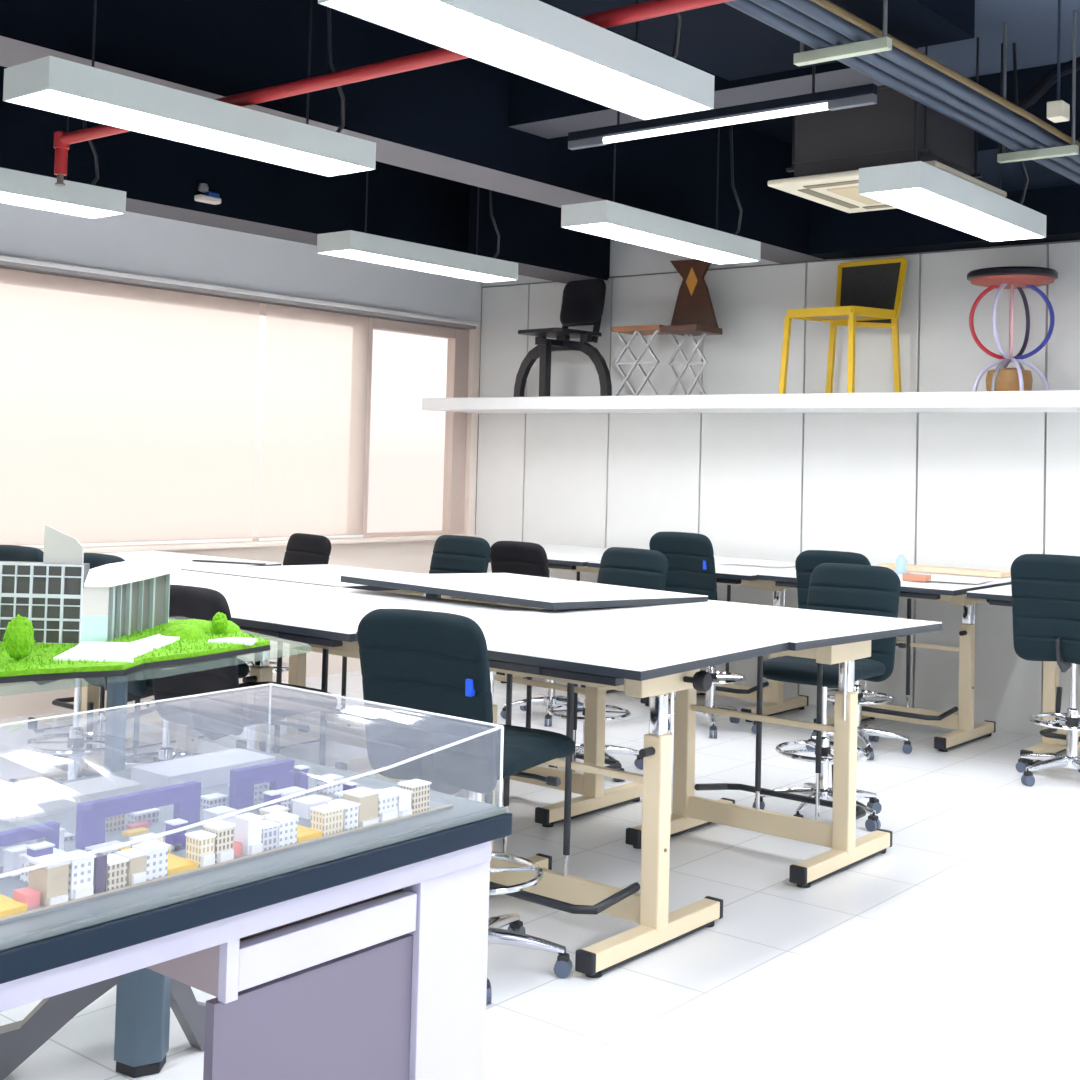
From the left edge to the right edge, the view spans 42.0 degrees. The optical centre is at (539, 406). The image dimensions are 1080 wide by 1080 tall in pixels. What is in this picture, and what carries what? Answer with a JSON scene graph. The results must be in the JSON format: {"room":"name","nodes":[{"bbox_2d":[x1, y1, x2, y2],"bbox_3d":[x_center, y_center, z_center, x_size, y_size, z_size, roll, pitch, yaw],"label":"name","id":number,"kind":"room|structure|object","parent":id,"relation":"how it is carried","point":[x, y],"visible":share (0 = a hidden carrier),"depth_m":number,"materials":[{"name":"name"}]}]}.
{"room":"design studio","nodes":[
{"label":"design studio","id":0,"kind":"room"},
{"bbox_2d":[0,203,481,718],"bbox_3d":[-4.342,-0.110,7.088,0.200,3.750,11.900,0,-3,39],"label":"wall","id":1,"kind":"structure","parent":0,"point":[130,242],"depth_m":9.83,"materials":[{"name":"white paint"}]},
{"bbox_2d":[0,268,367,546],"bbox_3d":[-3.123,0.021,8.579,0.090,1.680,5.560,0,-3,39],"label":"window","id":2,"kind":"structure","parent":1,"relation":"in","point":[359,324],"depth_m":10.00,"materials":[{"name":"beige wood"}]},
{"bbox_2d":[21,538,251,547],"bbox_3d":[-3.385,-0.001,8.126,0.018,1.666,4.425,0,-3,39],"label":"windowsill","id":3,"kind":"structure","parent":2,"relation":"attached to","point":[240,539],"depth_m":9.19,"materials":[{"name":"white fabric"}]},
{"bbox_2d":[258,535,362,540],"bbox_3d":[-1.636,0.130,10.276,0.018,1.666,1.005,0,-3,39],"label":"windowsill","id":4,"kind":"structure","parent":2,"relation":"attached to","point":[334,536],"depth_m":10.35,"materials":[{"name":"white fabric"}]},
{"bbox_2d":[0,255,478,329],"bbox_3d":[-4.338,-0.933,7.083,0.220,0.025,11.820,0,-3,39],"label":"trim","id":5,"kind":"structure","parent":1,"relation":"attached to","point":[3,264],"depth_m":9.59,"materials":[{"name":"grey metal"}]},
{"bbox_2d":[38,534,476,552],"bbox_3d":[-4.352,0.782,6.990,0.300,0.030,11.820,0,-3,39],"label":"trim","id":6,"kind":"structure","parent":1,"relation":"attached to","point":[215,545],"depth_m":9.58,"materials":[{"name":"pink paint"}]},
{"bbox_2d":[361,317,468,536],"bbox_3d":[-1.005,0.179,11.182,0.090,1.680,1.160,0,-3,39],"label":"window","id":7,"kind":"structure","parent":1,"relation":"in","point":[458,339],"depth_m":11.48,"materials":[{"name":"beige wood"}]},
{"bbox_2d":[0,670,1079,1079],"bbox_3d":[-0.078,1.790,3.568,11.440,0.100,12.400,0,-3,39],"label":"floor","id":8,"kind":"structure","parent":0,"point":[950,952],"depth_m":4.83,"materials":[{"name":"tile"}]},
{"bbox_2d":[0,545,126,783],"bbox_3d":[-2.055,1.196,6.186,0.612,1.188,0.683,0,-3,36],"label":"chair","id":9,"kind":"object","parent":8,"relation":"on","point":[76,735],"visible":0.09,"depth_m":6.16,"materials":[{"name":"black metal"}]},
{"bbox_2d":[0,675,205,1079],"bbox_3d":[-1.420,1.188,3.761,0.940,1.049,1.750,0,-3,39],"label":"stand","id":10,"kind":"object","parent":8,"relation":"on","point":[145,997],"visible":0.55,"depth_m":3.61,"materials":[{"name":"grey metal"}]},
{"bbox_2d":[0,524,269,683],"bbox_3d":[-1.348,0.490,3.744,0.880,0.345,1.450,0,-3,39],"label":"model","id":11,"kind":"object","parent":10,"relation":"on","point":[61,617],"visible":1,"depth_m":3.81},
{"bbox_2d":[28,550,281,749],"bbox_3d":[-2.271,1.367,8.055,1.230,0.985,0.950,0,-3,39],"label":"table","id":12,"kind":"object","parent":8,"relation":"on","point":[150,716],"visible":0.15,"depth_m":7.94,"materials":[{"name":"white laminate"}]},
{"bbox_2d":[192,560,265,564],"bbox_3d":[-1.771,0.884,8.001,0.450,0.006,0.050,1,-2,19],"label":"ruler","id":13,"kind":"object","parent":12,"relation":"on","point":[192,560],"visible":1,"depth_m":7.98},
{"bbox_2d":[83,553,248,764],"bbox_3d":[-1.564,1.194,5.812,0.612,1.188,0.683,-1,-3,43],"label":"chair","id":14,"kind":"object","parent":8,"relation":"on","point":[140,683],"visible":0.16,"depth_m":5.72,"materials":[{"name":"black metal"}]},
{"bbox_2d":[8,569,330,790],"bbox_3d":[-1.796,1.322,6.595,1.230,0.985,1.100,0,-3,39],"label":"table","id":15,"kind":"object","parent":8,"relation":"on","point":[227,585],"visible":0.12,"depth_m":6.65,"materials":[{"name":"white laminate"}]},
{"bbox_2d":[152,585,337,749],"bbox_3d":[-1.129,1.228,5.391,0.612,1.111,0.683,0,-3,36],"label":"chair","id":16,"kind":"object","parent":8,"relation":"on","point":[215,716],"visible":0.59,"depth_m":5.19,"materials":[{"name":"grey fabric"}]},
{"bbox_2d":[0,748,511,1079],"bbox_3d":[-1.049,1.249,2.533,0.885,0.850,2.020,0,-3,39],"label":"desk","id":17,"kind":"object","parent":8,"relation":"on","point":[362,955],"visible":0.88,"depth_m":2.69,"materials":[{"name":"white laminate"}]},
{"bbox_2d":[0,748,452,923],"bbox_3d":[-1.006,0.781,2.558,0.675,0.088,1.770,0,-3,39],"label":"model","id":18,"kind":"object","parent":17,"relation":"on","point":[41,825],"visible":0.94,"depth_m":2.76},
{"bbox_2d":[0,683,503,877],"bbox_3d":[-0.980,0.738,2.562,0.776,0.176,1.904,0,-3,39],"label":"cover","id":19,"kind":"object","parent":17,"relation":"on","point":[497,726],"visible":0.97,"depth_m":2.97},
{"bbox_2d":[244,533,330,724],"bbox_3d":[-1.698,1.341,8.637,0.683,1.111,0.612,4,-3,-43],"label":"chair","id":20,"kind":"object","parent":8,"relation":"on","point":[301,549],"visible":0.13,"depth_m":8.77,"materials":[{"name":"black fabric"}]},
{"bbox_2d":[181,564,423,773],"bbox_3d":[-1.112,1.370,7.435,1.230,0.990,1.030,0,-3,39],"label":"table","id":21,"kind":"object","parent":8,"relation":"on","point":[324,574],"visible":0.23,"depth_m":7.53,"materials":[{"name":"white laminate"}]},
{"bbox_2d":[225,587,537,782],"bbox_3d":[-0.831,1.312,5.784,1.230,0.992,1.060,0,-3,39],"label":"table","id":22,"kind":"object","parent":8,"relation":"on","point":[327,618],"visible":0.17,"depth_m":5.72,"materials":[{"name":"white laminate"}]},
{"bbox_2d":[426,535,490,597],"bbox_3d":[-0.687,1.331,8.190,0.612,1.148,0.683,0,-3,41],"label":"chair","id":23,"kind":"object","parent":8,"relation":"on","point":[451,553],"visible":0.21,"depth_m":8.37,"materials":[{"name":"fabric"}]},
{"bbox_2d":[357,608,575,1003],"bbox_3d":[-0.214,1.196,4.436,0.612,1.148,0.683,0,-3,30],"label":"chair","id":24,"kind":"object","parent":8,"relation":"on","point":[429,661],"visible":0.77,"depth_m":4.22,"materials":[{"name":"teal fabric"}]},
{"bbox_2d":[341,573,707,826],"bbox_3d":[-0.081,1.320,6.454,1.300,1.068,1.225,0,-3,39],"label":"table","id":25,"kind":"object","parent":8,"relation":"on","point":[507,589],"visible":0.42,"depth_m":6.42,"materials":[{"name":"white laminate"}]},
{"bbox_2d":[490,541,581,725],"bbox_3d":[0.056,1.395,8.832,0.612,1.111,0.683,0,-3,41],"label":"chair","id":26,"kind":"object","parent":8,"relation":"on","point":[513,557],"visible":0.31,"depth_m":8.65,"materials":[{"name":"black metal"}]},
{"bbox_2d":[489,544,616,691],"bbox_3d":[0.172,1.521,10.092,1.230,0.965,1.200,0,-3,39],"label":"table","id":27,"kind":"object","parent":8,"relation":"on","point":[559,557],"visible":0.09,"depth_m":9.94,"materials":[{"name":"white laminate"}]},
{"bbox_2d":[489,559,575,569],"bbox_3d":[-0.167,1.070,9.662,1.010,0.028,0.056,0,-3,39],"label":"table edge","id":28,"kind":"object","parent":27,"relation":"on","point":[569,564],"depth_m":9.38,"materials":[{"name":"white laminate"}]},
{"bbox_2d":[356,610,788,977],"bbox_3d":[0.095,1.298,4.926,1.230,1.000,0.897,0,-3,39],"label":"table","id":29,"kind":"object","parent":8,"relation":"on","point":[638,660],"visible":0.66,"depth_m":4.67,"materials":[{"name":"white laminate"}]},
{"bbox_2d":[488,659,624,685],"bbox_3d":[-0.148,0.841,4.615,1.010,0.028,0.056,0,-3,39],"label":"tray","id":30,"kind":"object","parent":29,"relation":"on","point":[532,666],"depth_m":4.41,"materials":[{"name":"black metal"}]},
{"bbox_2d":[548,547,667,781],"bbox_3d":[0.285,1.325,7.386,0.612,1.148,0.683,-1,-3,43],"label":"chair","id":31,"kind":"object","parent":8,"relation":"on","point":[619,566],"visible":0.2,"depth_m":7.50,"materials":[{"name":"black metal"}]},
{"bbox_2d":[588,556,808,721],"bbox_3d":[1.157,1.515,9.290,1.230,0.965,1.200,0,-3,39],"label":"table","id":32,"kind":"object","parent":8,"relation":"on","point":[727,574],"visible":0.4,"depth_m":9.12,"materials":[{"name":"white laminate"}]},
{"bbox_2d":[716,578,740,583],"bbox_3d":[0.818,1.065,8.861,1.010,0.028,0.056,0,-3,39],"label":"tray","id":33,"kind":"object","parent":32,"relation":"on","point":[720,580],"depth_m":8.56,"materials":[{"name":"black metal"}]},
{"bbox_2d":[722,560,794,567],"bbox_3d":[1.486,1.040,9.310,0.450,0.002,0.400,0,-3,33],"label":"paper sheet","id":34,"kind":"object","parent":32,"relation":"on","point":[752,563],"visible":0.79,"depth_m":9.29,"materials":[{"name":"white paper"}]},
{"bbox_2d":[649,532,755,737],"bbox_3d":[1.034,1.364,8.593,0.612,1.206,0.683,-1,-3,42],"label":"chair","id":35,"kind":"object","parent":8,"relation":"on","point":[690,556],"visible":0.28,"depth_m":8.39,"materials":[{"name":"black metal"}]},
{"bbox_2d":[528,600,941,887],"bbox_3d":[0.793,1.349,5.745,1.230,1.000,1.250,0,-3,39],"label":"table","id":36,"kind":"object","parent":8,"relation":"on","point":[827,637],"visible":0.83,"depth_m":5.75,"materials":[{"name":"white laminate"}]},
{"bbox_2d":[752,563,900,830],"bbox_3d":[1.332,1.319,6.523,0.612,1.148,0.683,0,-3,35],"label":"chair","id":37,"kind":"object","parent":8,"relation":"on","point":[833,587],"visible":0.74,"depth_m":6.60,"materials":[{"name":"fabric"}]},
{"bbox_2d":[795,550,911,759],"bbox_3d":[1.811,1.393,8.087,0.612,1.148,0.683,0,-3,37],"label":"chair","id":38,"kind":"object","parent":8,"relation":"on","point":[806,561],"visible":0.23,"depth_m":7.96,"materials":[{"name":"black metal"}]},
{"bbox_2d":[757,570,1010,751],"bbox_3d":[2.146,1.505,8.493,1.230,0.975,1.210,0,-3,39],"label":"table","id":39,"kind":"object","parent":8,"relation":"on","point":[956,593],"visible":0.65,"depth_m":8.35,"materials":[{"name":"white laminate"}]},
{"bbox_2d":[775,581,939,599],"bbox_3d":[1.804,1.049,8.060,1.010,0.028,0.056,0,-3,39],"label":"tray","id":40,"kind":"object","parent":39,"relation":"on","point":[914,592],"depth_m":7.80,"materials":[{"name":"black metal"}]},
{"bbox_2d":[896,550,906,572],"bbox_3d":[2.237,0.957,8.704,0.066,0.138,0.066,0,-3,39],"label":"bottle","id":41,"kind":"object","parent":39,"relation":"on","point":[901,562],"visible":1,"depth_m":8.68,"materials":[{"name":"plastic"}]},
{"bbox_2d":[903,574,930,581],"bbox_3d":[2.186,0.990,8.150,0.140,0.035,0.080,0,-3,39],"label":"block","id":42,"kind":"object","parent":39,"relation":"on","point":[909,577],"visible":1,"depth_m":8.12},
{"bbox_2d":[878,563,1010,577],"bbox_3d":[2.530,1.022,8.810,0.800,0.030,0.180,0,-3,39],"label":"wooden board","id":43,"kind":"object","parent":39,"relation":"on","point":[917,568],"visible":0.79,"depth_m":8.70,"materials":[{"name":"brown wood"}]},
{"bbox_2d":[929,576,993,583],"bbox_3d":[2.404,1.011,8.243,0.420,0.002,0.400,0,-3,31],"label":"paper sheet","id":44,"kind":"object","parent":39,"relation":"on","point":[933,578],"visible":0.86,"depth_m":8.21,"materials":[{"name":"white paper"}]},
{"bbox_2d":[967,585,1079,765],"bbox_3d":[3.156,1.506,7.723,1.230,0.965,1.130,0,-3,39],"label":"table","id":45,"kind":"object","parent":8,"relation":"on","point":[1053,740],"visible":0.3,"depth_m":7.98,"materials":[{"name":"beige metal"}]},
{"bbox_2d":[989,600,1011,606],"bbox_3d":[2.839,1.057,7.320,1.010,0.028,0.056,0,-3,39],"label":"tray","id":46,"kind":"object","parent":45,"relation":"on","point":[991,602],"depth_m":7.58,"materials":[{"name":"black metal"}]},
{"bbox_2d":[1011,554,1079,785],"bbox_3d":[2.783,1.364,7.363,0.612,1.200,0.683,0,-3,35],"label":"chair","id":47,"kind":"object","parent":8,"relation":"on","point":[1045,588],"visible":1,"depth_m":7.20,"materials":[{"name":"black metal"}]},
{"bbox_2d":[475,239,1079,736],"bbox_3d":[3.770,0.151,8.313,11.440,3.750,0.250,0,-3,39],"label":"wall","id":48,"kind":"structure","parent":0,"point":[985,491],"depth_m":9.70,"materials":[{"name":"white paint"}]},
{"bbox_2d":[422,390,1079,413],"bbox_3d":[3.519,-0.033,7.927,10.930,0.095,0.678,0,-3,39],"label":"wall shelf","id":49,"kind":"object","parent":48,"relation":"attached to","point":[1052,400],"visible":1,"depth_m":9.19,"materials":[{"name":"white laminate"}]},
{"bbox_2d":[513,278,611,396],"bbox_3d":[0.163,-0.532,10.696,0.552,0.947,0.999,4,-3,-45],"label":"chair","id":50,"kind":"object","parent":49,"relation":"on","point":[583,301],"visible":0.96,"depth_m":10.71,"materials":[{"name":"black paint"}]},
{"bbox_2d":[612,259,721,395],"bbox_3d":[0.908,-0.570,10.085,0.730,1.010,0.340,0,-3,39],"label":"chair","id":51,"kind":"object","parent":49,"relation":"on","point":[693,315],"visible":0.94,"depth_m":10.07,"materials":[{"name":"brown wood"}]},
{"bbox_2d":[778,257,907,393],"bbox_3d":[1.994,-0.527,9.223,0.686,0.917,0.511,0,-3,39],"label":"chair","id":52,"kind":"object","parent":49,"relation":"on","point":[869,293],"visible":0.92,"depth_m":9.24,"materials":[{"name":"yellow wood"}]},
{"bbox_2d":[986,368,1032,390],"bbox_3d":[2.828,-0.155,8.472,0.270,0.155,0.270,0,-3,39],"label":"wood block","id":53,"kind":"object","parent":49,"relation":"on","point":[1007,379],"visible":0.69,"depth_m":8.36,"materials":[{"name":"brown wood"}]},
{"bbox_2d":[967,266,1057,390],"bbox_3d":[2.843,-0.447,8.477,0.524,0.741,0.524,0,-3,39],"label":"stool","id":54,"kind":"object","parent":49,"relation":"on","point":[1009,277],"visible":0.94,"depth_m":8.39,"materials":[{"name":"multicoloured paint"}]},
{"bbox_2d":[539,0,1079,143],"bbox_3d":[0.007,-2.081,3.702,11.440,0.150,12.350,0,-3,39],"label":"ceiling","id":55,"kind":"structure","parent":0,"point":[1032,25],"depth_m":6.99,"materials":[{"name":"black paint"}]},
{"bbox_2d":[0,116,125,218],"bbox_3d":[-2.667,-1.486,6.622,0.284,0.950,1.510,0,-3,39],"label":"pendant lamp","id":56,"kind":"object","parent":55,"relation":"hanging from","point":[18,188],"visible":0.76,"depth_m":6.88,"materials":[{"name":"white metal"}]},
{"bbox_2d":[0,192,116,216],"bbox_3d":[-2.679,-1.022,6.603,0.268,0.010,1.494,0,-3,39],"label":"diffuser","id":57,"kind":"object","parent":56,"relation":"attached to","point":[57,202],"depth_m":6.92,"materials":[{"name":"white plastic"}]},
{"bbox_2d":[3,0,375,176],"bbox_3d":[-1.259,-1.498,5.374,0.284,0.950,1.510,0,-3,39],"label":"pendant lamp","id":58,"kind":"object","parent":55,"relation":"hanging from","point":[49,83],"visible":0.95,"depth_m":5.18,"materials":[{"name":"white metal"}]},
{"bbox_2d":[11,90,368,174],"bbox_3d":[-1.271,-1.034,5.355,0.268,0.010,1.494,0,-3,39],"label":"diffuser","id":59,"kind":"object","parent":58,"relation":"attached to","point":[97,106],"depth_m":5.25,"materials":[{"name":"white plastic"}]},
{"bbox_2d":[0,66,469,252],"bbox_3d":[-4.064,-1.679,6.957,0.410,0.610,11.900,0,-3,39],"label":"ceiling","id":60,"kind":"structure","parent":55,"relation":"attached to","point":[159,177],"depth_m":9.25,"materials":[{"name":"black paint"}]},
{"bbox_2d":[194,183,220,204],"bbox_3d":[-2.120,-1.364,8.970,0.076,0.120,0.170,0,-3,39],"label":"emergency light","id":61,"kind":"object","parent":60,"relation":"attached to","point":[209,197],"visible":1,"depth_m":8.93,"materials":[{"name":"beige plastic"}]},
{"bbox_2d":[53,0,733,185],"bbox_3d":[1.275,-1.491,3.480,8.789,0.980,0.066,0,-3,39],"label":"pipe","id":62,"kind":"object","parent":55,"relation":"hanging from","point":[650,9],"visible":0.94,"depth_m":4.98,"materials":[{"name":"red metal"}]},
{"bbox_2d":[0,0,826,263],"bbox_3d":[-1.905,-1.644,5.198,0.360,0.705,11.900,0,-3,39],"label":"beam","id":63,"kind":"structure","parent":55,"relation":"attached to","point":[449,120],"depth_m":6.52,"materials":[{"name":"black paint"}]},
{"bbox_2d":[317,171,517,282],"bbox_3d":[-0.719,-1.349,8.810,0.284,0.950,1.510,0,-3,39],"label":"pendant lamp","id":64,"kind":"object","parent":55,"relation":"hanging from","point":[349,244],"visible":0.82,"depth_m":8.63,"materials":[{"name":"white metal"}]},
{"bbox_2d":[325,250,510,280],"bbox_3d":[-0.732,-0.885,8.792,0.268,0.010,1.494,0,-3,39],"label":"diffuser","id":65,"kind":"object","parent":64,"relation":"attached to","point":[395,258],"depth_m":8.74,"materials":[{"name":"white plastic"}]},
{"bbox_2d":[318,0,714,119],"bbox_3d":[0.010,-1.510,4.239,0.284,0.950,1.510,0,-3,39],"label":"pendant lamp","id":66,"kind":"object","parent":55,"relation":"hanging from","point":[535,40],"visible":1,"depth_m":4.18,"materials":[{"name":"white metal"}]},
{"bbox_2d":[468,185,609,282],"bbox_3d":[0.015,-1.370,10.569,0.420,0.730,1.170,0,-3,39],"label":"beam","id":67,"kind":"structure","parent":55,"relation":"attached to","point":[532,236],"depth_m":10.22,"materials":[{"name":"black paint"}]},
{"bbox_2d":[561,125,760,263],"bbox_3d":[0.705,-1.356,7.678,0.284,0.950,1.510,0,-3,39],"label":"pendant lamp","id":68,"kind":"object","parent":55,"relation":"hanging from","point":[605,218],"visible":0.88,"depth_m":7.50,"materials":[{"name":"white metal"}]},
{"bbox_2d":[569,223,752,262],"bbox_3d":[0.693,-0.892,7.659,0.268,0.010,1.494,0,-3,39],"label":"diffuser","id":69,"kind":"object","parent":68,"relation":"attached to","point":[640,234],"depth_m":7.59,"materials":[{"name":"white plastic"}]},
{"bbox_2d":[508,28,883,138],"bbox_3d":[0.703,-1.639,6.574,1.950,0.470,0.320,0,-3,39],"label":"beam","id":70,"kind":"structure","parent":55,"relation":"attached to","point":[535,108],"depth_m":6.75,"materials":[{"name":"black paint"}]},
{"bbox_2d":[543,0,974,80],"bbox_3d":[0.435,-1.726,4.819,1.110,0.450,2.655,0,-3,39],"label":"ceiling","id":71,"kind":"structure","parent":55,"relation":"attached to","point":[721,40],"depth_m":5.46,"materials":[{"name":"black paint"}]},
{"bbox_2d":[568,65,876,149],"bbox_3d":[0.749,-1.320,6.162,1.560,0.198,0.040,0,-3,39],"label":"lamp","id":72,"kind":"object","parent":71,"relation":"hanging from","point":[861,95],"visible":0.99,"depth_m":6.08,"materials":[{"name":"black metal"}]},
{"bbox_2d":[568,136,606,149],"bbox_3d":[0.222,-1.237,6.586,0.205,0.038,0.036,0,-3,39],"label":"socket","id":73,"kind":"object","parent":72,"relation":"attached to","point":[574,142],"depth_m":6.57,"materials":[{"name":"grey plastic"}]},
{"bbox_2d":[828,93,876,110],"bbox_3d":[1.273,-1.243,5.731,0.205,0.038,0.036,0,-3,39],"label":"socket","id":74,"kind":"object","parent":72,"relation":"attached to","point":[836,101],"depth_m":5.72,"materials":[{"name":"grey plastic"}]},
{"bbox_2d":[794,0,891,65],"bbox_3d":[1.091,-1.589,5.055,0.370,0.670,0.040,0,-3,39],"label":"hanger","id":75,"kind":"object","parent":55,"relation":"hanging from","point":[884,43],"visible":1,"depth_m":5.01,"materials":[{"name":"grey metal"}]},
{"bbox_2d":[724,0,1079,183],"bbox_3d":[0.343,-1.379,4.283,0.062,0.059,9.940,0,-3,39],"label":"conduit","id":76,"kind":"object","parent":75,"relation":"on","point":[747,7],"visible":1,"depth_m":5.55,"materials":[{"name":"grey metal"}]},
{"bbox_2d":[750,0,1079,173],"bbox_3d":[0.405,-1.379,4.233,0.062,0.059,9.940,0,-3,39],"label":"conduit","id":77,"kind":"object","parent":75,"relation":"on","point":[777,7],"visible":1,"depth_m":5.48,"materials":[{"name":"grey metal"}]},
{"bbox_2d":[780,0,1079,163],"bbox_3d":[0.467,-1.380,4.182,0.062,0.059,9.940,0,-3,39],"label":"conduit","id":78,"kind":"object","parent":75,"relation":"on","point":[809,8],"visible":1,"depth_m":5.48,"materials":[{"name":"grey metal"}]},
{"bbox_2d":[768,37,1006,212],"bbox_3d":[1.713,-1.439,6.888,0.860,0.793,0.860,0,-3,39],"label":"air conditioner","id":79,"kind":"object","parent":55,"relation":"hanging from","point":[829,148],"visible":0.59,"depth_m":6.67,"materials":[{"name":"beige plastic"}]},
{"bbox_2d":[827,186,881,204],"bbox_3d":[1.703,-1.049,6.873,0.440,0.012,0.440,0,-3,39],"label":"grille","id":80,"kind":"object","parent":79,"relation":"attached to","point":[848,192],"depth_m":6.92,"materials":[{"name":"beige plastic"}]},
{"bbox_2d":[809,184,1079,259],"bbox_3d":[4.927,-1.391,7.155,7.770,0.700,0.270,0,-3,39],"label":"beam","id":81,"kind":"structure","parent":55,"relation":"attached to","point":[834,233],"depth_m":9.07,"materials":[{"name":"black paint"}]},
{"bbox_2d":[858,43,1045,241],"bbox_3d":[1.981,-1.364,6.615,0.284,0.950,1.510,0,-3,39],"label":"pendant lamp","id":82,"kind":"object","parent":55,"relation":"hanging from","point":[919,188],"visible":0.89,"depth_m":6.39,"materials":[{"name":"white metal"}]},
{"bbox_2d":[866,188,1041,240],"bbox_3d":[1.969,-0.901,6.596,0.268,0.010,1.494,0,-3,39],"label":"diffuser","id":83,"kind":"object","parent":82,"relation":"attached to","point":[945,206],"depth_m":6.52,"materials":[{"name":"white plastic"}]},
{"bbox_2d":[997,10,1078,163],"bbox_3d":[2.333,-1.496,6.581,0.370,0.670,0.040,0,-3,39],"label":"hanger","id":84,"kind":"object","parent":55,"relation":"hanging from","point":[1072,149],"visible":1,"depth_m":6.52,"materials":[{"name":"grey metal"}]},
{"bbox_2d":[1013,57,1079,108],"bbox_3d":[3.604,-1.625,6.161,3.380,0.180,0.599,0,-3,39],"label":"flexible hose","id":85,"kind":"object","parent":55,"relation":"hanging from","point":[1050,79],"visible":0.63,"depth_m":6.92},
{"bbox_2d":[1047,0,1069,122],"bbox_3d":[2.280,-1.554,6.176,0.070,0.590,0.100,0,-3,39],"label":"junction box","id":86,"kind":"object","parent":55,"relation":"hanging from","point":[1059,110],"visible":1,"depth_m":6.16,"materials":[{"name":"beige plastic"}]},
{"bbox_3d":[-0.157,-1.682,3.521,0.370,0.670,0.040,0,-3,39],"label":"hanger","id":87,"kind":"object","parent":55,"relation":"hanging from","visible":0},
{"bbox_2d":[810,0,1079,148],"bbox_3d":[0.517,-1.385,4.141,0.038,0.048,9.940,0,-3,39],"label":"pipe","id":88,"kind":"object","parent":87,"relation":"on","point":[826,4],"visible":1,"depth_m":5.38,"materials":[{"name":"metal"}]},
{"bbox_2d":[968,62,1079,191],"bbox_3d":[4.979,-1.572,6.214,6.500,0.410,1.160,0,-3,39],"label":"ceiling","id":89,"kind":"structure","parent":0,"point":[1012,175],"depth_m":7.55,"materials":[{"name":"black paint"}]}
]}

